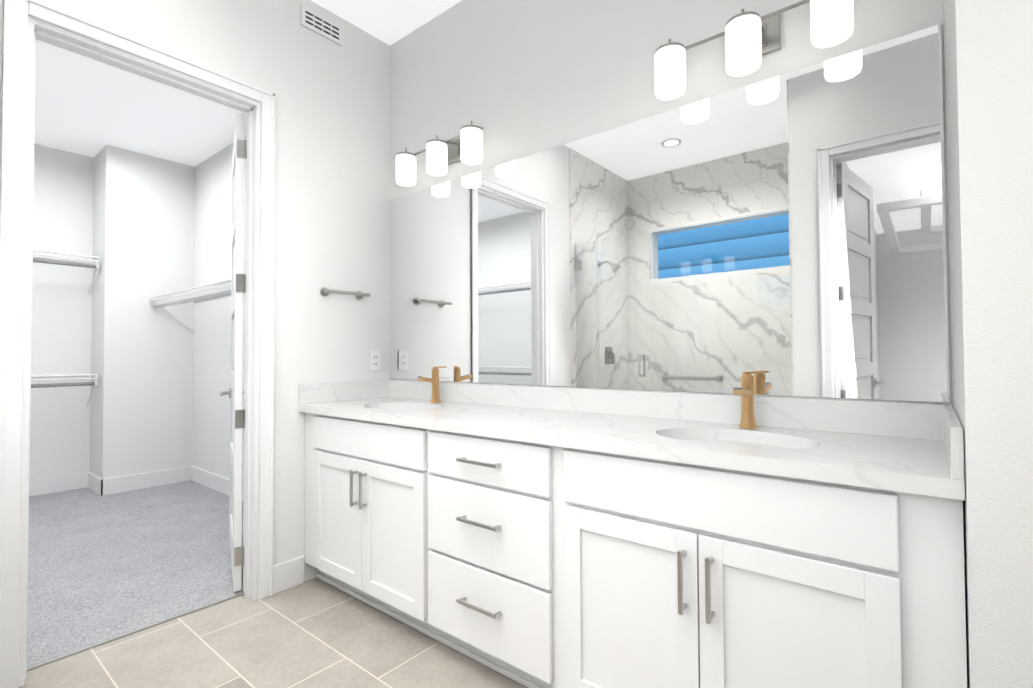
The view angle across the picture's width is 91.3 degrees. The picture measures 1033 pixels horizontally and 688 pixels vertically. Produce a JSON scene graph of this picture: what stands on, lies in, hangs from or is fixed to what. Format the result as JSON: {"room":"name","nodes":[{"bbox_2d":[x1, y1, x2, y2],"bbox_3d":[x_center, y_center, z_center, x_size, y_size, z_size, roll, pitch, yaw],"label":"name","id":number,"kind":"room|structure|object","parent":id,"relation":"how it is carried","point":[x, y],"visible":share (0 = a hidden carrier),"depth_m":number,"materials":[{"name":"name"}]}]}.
{"room":"bathroom","nodes":[
{"label":"bathroom","id":0,"kind":"room"},
{"bbox_2d":[29,144,194,479],"bbox_3d":[-4.330,-0.257,3.730,0.750,3.020,3.200,-1,-2,39],"label":"wall","id":1,"kind":"structure","parent":0,"point":[126,216],"depth_m":4.39,"materials":[{"name":"white paint"}]},
{"bbox_2d":[29,472,85,496],"bbox_3d":[-4.502,1.184,3.568,0.017,0.135,2.310,-1,-2,39],"label":"baseboard","id":2,"kind":"structure","parent":1,"relation":"attached to","point":[73,481],"depth_m":4.29,"materials":[{"name":"white wood"}]},
{"bbox_2d":[31,374,97,405],"bbox_3d":[-4.382,0.387,3.465,0.354,0.290,2.306,-1,-2,39],"label":"closet shelf","id":3,"kind":"object","parent":1,"relation":"attached to","point":[94,383],"visible":0.81,"depth_m":4.13,"materials":[{"name":"white wood"}]},
{"bbox_2d":[33,250,99,293],"bbox_3d":[-4.388,-0.603,3.486,0.354,0.290,2.306,-1,-2,39],"label":"closet shelf","id":4,"kind":"object","parent":1,"relation":"attached to","point":[96,267],"visible":0.75,"depth_m":4.16,"materials":[{"name":"white wood"}]},
{"bbox_2d":[86,472,98,493],"bbox_3d":[-3.609,1.195,4.322,0.390,0.135,0.014,-1,-2,39],"label":"baseboard","id":5,"kind":"structure","parent":1,"relation":"attached to","point":[91,479],"depth_m":4.35,"materials":[{"name":"white wood"}]},
{"bbox_2d":[98,466,189,495],"bbox_3d":[-3.237,1.195,4.425,0.017,0.135,0.644,-1,-2,39],"label":"baseboard","id":6,"kind":"structure","parent":1,"relation":"attached to","point":[175,475],"depth_m":4.39,"materials":[{"name":"white wood"}]},
{"bbox_2d":[26,480,242,667],"bbox_3d":[-3.225,1.258,2.870,3.495,0.064,3.300,-1,-2,39],"label":"floor","id":7,"kind":"structure","parent":0,"point":[105,567],"depth_m":2.83,"materials":[{"name":"grey carpet"}]},
{"bbox_2d":[26,593,243,671],"bbox_3d":[-1.565,1.202,2.143,0.014,0.006,0.775,-1,-2,39],"label":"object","id":8,"kind":"structure","parent":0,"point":[192,611],"depth_m":2.09,"materials":[{"name":"white metal"}]},
{"bbox_2d":[34,40,245,166],"bbox_3d":[-3.278,-1.750,2.900,3.480,0.079,3.200,-1,-2,39],"label":"ceiling","id":9,"kind":"structure","parent":0,"point":[87,106],"depth_m":3.72,"materials":[{"name":"white paint"}]},
{"bbox_2d":[0,0,389,581],"bbox_3d":[-1.843,-0.311,1.772,0.120,3.020,3.300,-1,-2,39],"label":"wall","id":10,"kind":"structure","parent":0,"point":[332,165],"depth_m":2.61,"materials":[{"name":"white paint"}]},
{"bbox_2d":[0,0,274,687],"bbox_3d":[-1.534,-0.014,2.139,0.162,2.437,0.939,-1,-2,39],"label":"door frame","id":11,"kind":"structure","parent":10,"relation":"attached to","point":[23,31],"depth_m":1.86,"materials":[{"name":"white wood"}]},
{"bbox_2d":[220,112,245,591],"bbox_3d":[-1.541,0.036,2.810,0.747,2.342,0.327,-1,-2,39],"label":"closet door leaf","id":12,"kind":"structure","parent":10,"relation":"in","point":[235,392],"depth_m":2.48,"materials":[{"name":"painted wood"},{"name":"brushed nickel"}]},
{"bbox_2d":[273,556,303,589],"bbox_3d":[-1.106,1.148,2.743,0.014,0.135,0.566,-1,-2,39],"label":"baseboard","id":13,"kind":"structure","parent":10,"relation":"attached to","point":[288,574],"depth_m":2.49,"materials":[{"name":"white wood"}]},
{"bbox_2d":[301,5,341,45],"bbox_3d":[-1.038,-1.700,2.698,0.008,0.103,0.235,-1,-2,39],"label":"air vent","id":14,"kind":"object","parent":10,"relation":"in","point":[320,24],"visible":1,"depth_m":2.69,"materials":[{"name":"white metal"}]},
{"bbox_2d":[299,380,389,403],"bbox_3d":[-0.927,0.259,2.768,0.019,0.100,0.544,-1,-2,39],"label":"backsplash","id":15,"kind":"structure","parent":10,"relation":"attached to","point":[360,390],"depth_m":2.74,"materials":[{"name":"white stone"}]},
{"bbox_2d":[320,287,369,299],"bbox_3d":[-0.929,-0.276,2.744,0.068,0.048,0.270,-1,-2,39],"label":"towel rail","id":16,"kind":"object","parent":10,"relation":"attached to","point":[324,292],"visible":1,"depth_m":2.70,"materials":[{"name":"silver metal"}]},
{"bbox_2d":[370,351,379,370],"bbox_3d":[-0.817,0.096,2.919,0.008,0.116,0.072,-1,-2,39],"label":"electrical outlet plate","id":17,"kind":"object","parent":10,"relation":"attached to","point":[374,360],"visible":1,"depth_m":2.91,"materials":[{"name":"white plastic"}]},
{"bbox_2d":[192,134,245,483],"bbox_3d":[-2.192,-0.258,4.196,3.480,3.020,0.220,-1,-2,39],"label":"wall","id":18,"kind":"structure","parent":0,"point":[212,317],"depth_m":4.44,"materials":[{"name":"white paint"}]},
{"bbox_2d":[149,279,230,331],"bbox_3d":[-2.223,-0.281,3.848,2.336,0.290,0.354,-1,-2,39],"label":"closet shelf","id":19,"kind":"object","parent":18,"relation":"attached to","point":[187,295],"visible":0.54,"depth_m":3.99,"materials":[{"name":"white wood"}]},
{"bbox_2d":[190,466,242,500],"bbox_3d":[-1.968,1.176,3.837,2.730,0.135,0.017,-1,-2,39],"label":"baseboard","id":20,"kind":"structure","parent":18,"relation":"attached to","point":[221,484],"depth_m":4.38,"materials":[{"name":"white wood"}]},
{"bbox_2d":[18,577,527,687],"bbox_3d":[-0.289,1.196,0.602,3.925,0.060,3.116,-1,-2,39],"label":"floor","id":21,"kind":"structure","parent":0,"point":[316,632],"depth_m":1.95,"materials":[{"name":"beige tile"}]},
{"bbox_2d":[298,408,966,687],"bbox_3d":[0.049,0.758,1.964,2.527,0.866,0.583,-1,-2,39],"label":"bathroom vanity","id":22,"kind":"object","parent":21,"relation":"on","point":[541,537],"depth_m":1.42,"materials":[{"name":"white painted wood"},{"name":"quartz"},{"name":"brushed nickel"}]},
{"bbox_2d":[298,396,964,491],"bbox_3d":[0.053,0.307,1.982,2.531,0.040,0.563,-1,-2,39],"label":"countertop","id":23,"kind":"structure","parent":22,"relation":"on","point":[912,461],"depth_m":1.51,"materials":[{"name":"white stone"}]},
{"bbox_2d":[394,404,409,411],"bbox_3d":[-0.548,0.410,2.448,0.463,0.165,0.330,-1,-2,39],"label":"sink","id":24,"kind":"object","parent":23,"relation":"in","point":[403,406],"depth_m":2.64,"materials":[{"name":"white ceramic"}]},
{"bbox_2d":[418,366,446,402],"bbox_3d":[-0.434,0.209,2.601,0.070,0.185,0.160,-1,-2,39],"label":"faucet","id":25,"kind":"object","parent":23,"relation":"on","point":[435,396],"visible":1,"depth_m":2.61,"materials":[{"name":"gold metal"}]},
{"bbox_2d":[674,432,805,451],"bbox_3d":[0.635,0.384,1.486,0.463,0.165,0.330,-1,-2,39],"label":"sink","id":26,"kind":"object","parent":23,"relation":"in","point":[681,435],"depth_m":1.61,"materials":[{"name":"white ceramic"}]},
{"bbox_2d":[733,371,763,428],"bbox_3d":[0.749,0.183,1.639,0.070,0.185,0.160,-1,-2,39],"label":"faucet","id":27,"kind":"object","parent":23,"relation":"on","point":[745,391],"visible":1,"depth_m":1.65,"materials":[{"name":"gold metal"}]},
{"bbox_2d":[311,0,461,44],"bbox_3d":[-1.930,-1.932,-1.081,10.600,0.100,8.120,-1,-2,39],"label":"ceiling","id":28,"kind":"structure","parent":0,"point":[389,22],"depth_m":2.76,"materials":[{"name":"white paint"}]},
{"bbox_2d":[390,0,952,405],"bbox_3d":[0.718,-0.322,1.894,3.940,3.020,0.120,-1,-2,39],"label":"wall","id":29,"kind":"structure","parent":0,"point":[516,79],"depth_m":2.23,"materials":[{"name":"white paint"}]},
{"bbox_2d":[396,121,482,186],"bbox_3d":[-0.382,-0.975,2.601,0.602,0.218,0.186,-1,-2,39],"label":"sconce","id":30,"kind":"object","parent":29,"relation":"attached to","point":[465,146],"visible":1,"depth_m":2.53,"materials":[{"name":"white glass"}]},
{"bbox_2d":[390,380,941,439],"bbox_3d":[0.225,0.240,2.194,2.531,0.100,0.019,-1,-2,39],"label":"backsplash","id":31,"kind":"structure","parent":29,"relation":"attached to","point":[877,418],"depth_m":1.80,"materials":[{"name":"white stone"}]},
{"bbox_2d":[390,24,949,402],"bbox_3d":[0.227,-0.349,2.212,2.521,1.068,0.006,-1,-2,39],"label":"vanity mirror","id":32,"kind":"object","parent":29,"relation":"attached to","point":[785,233],"visible":1,"depth_m":1.81,"materials":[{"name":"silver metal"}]},
{"bbox_2d":[654,0,853,99],"bbox_3d":[0.761,-1.000,1.672,0.602,0.218,0.186,-1,-2,39],"label":"sconce","id":33,"kind":"object","parent":29,"relation":"attached to","point":[752,38],"visible":1,"depth_m":1.61,"materials":[{"name":"white glass"}]},
{"bbox_2d":[943,0,1032,687],"bbox_3d":[1.521,-0.350,0.777,1.285,3.020,0.600,-1,-2,39],"label":"wall","id":34,"kind":"structure","parent":0,"point":[988,44],"depth_m":0.92,"materials":[{"name":"white paint"}]},
{"bbox_2d":[942,404,963,479],"bbox_3d":[1.021,0.215,1.184,0.020,0.100,0.544,-1,-2,39],"label":"backsplash","id":35,"kind":"structure","parent":34,"relation":"attached to","point":[952,429],"depth_m":0.98,"materials":[{"name":"white stone"}]}
]}

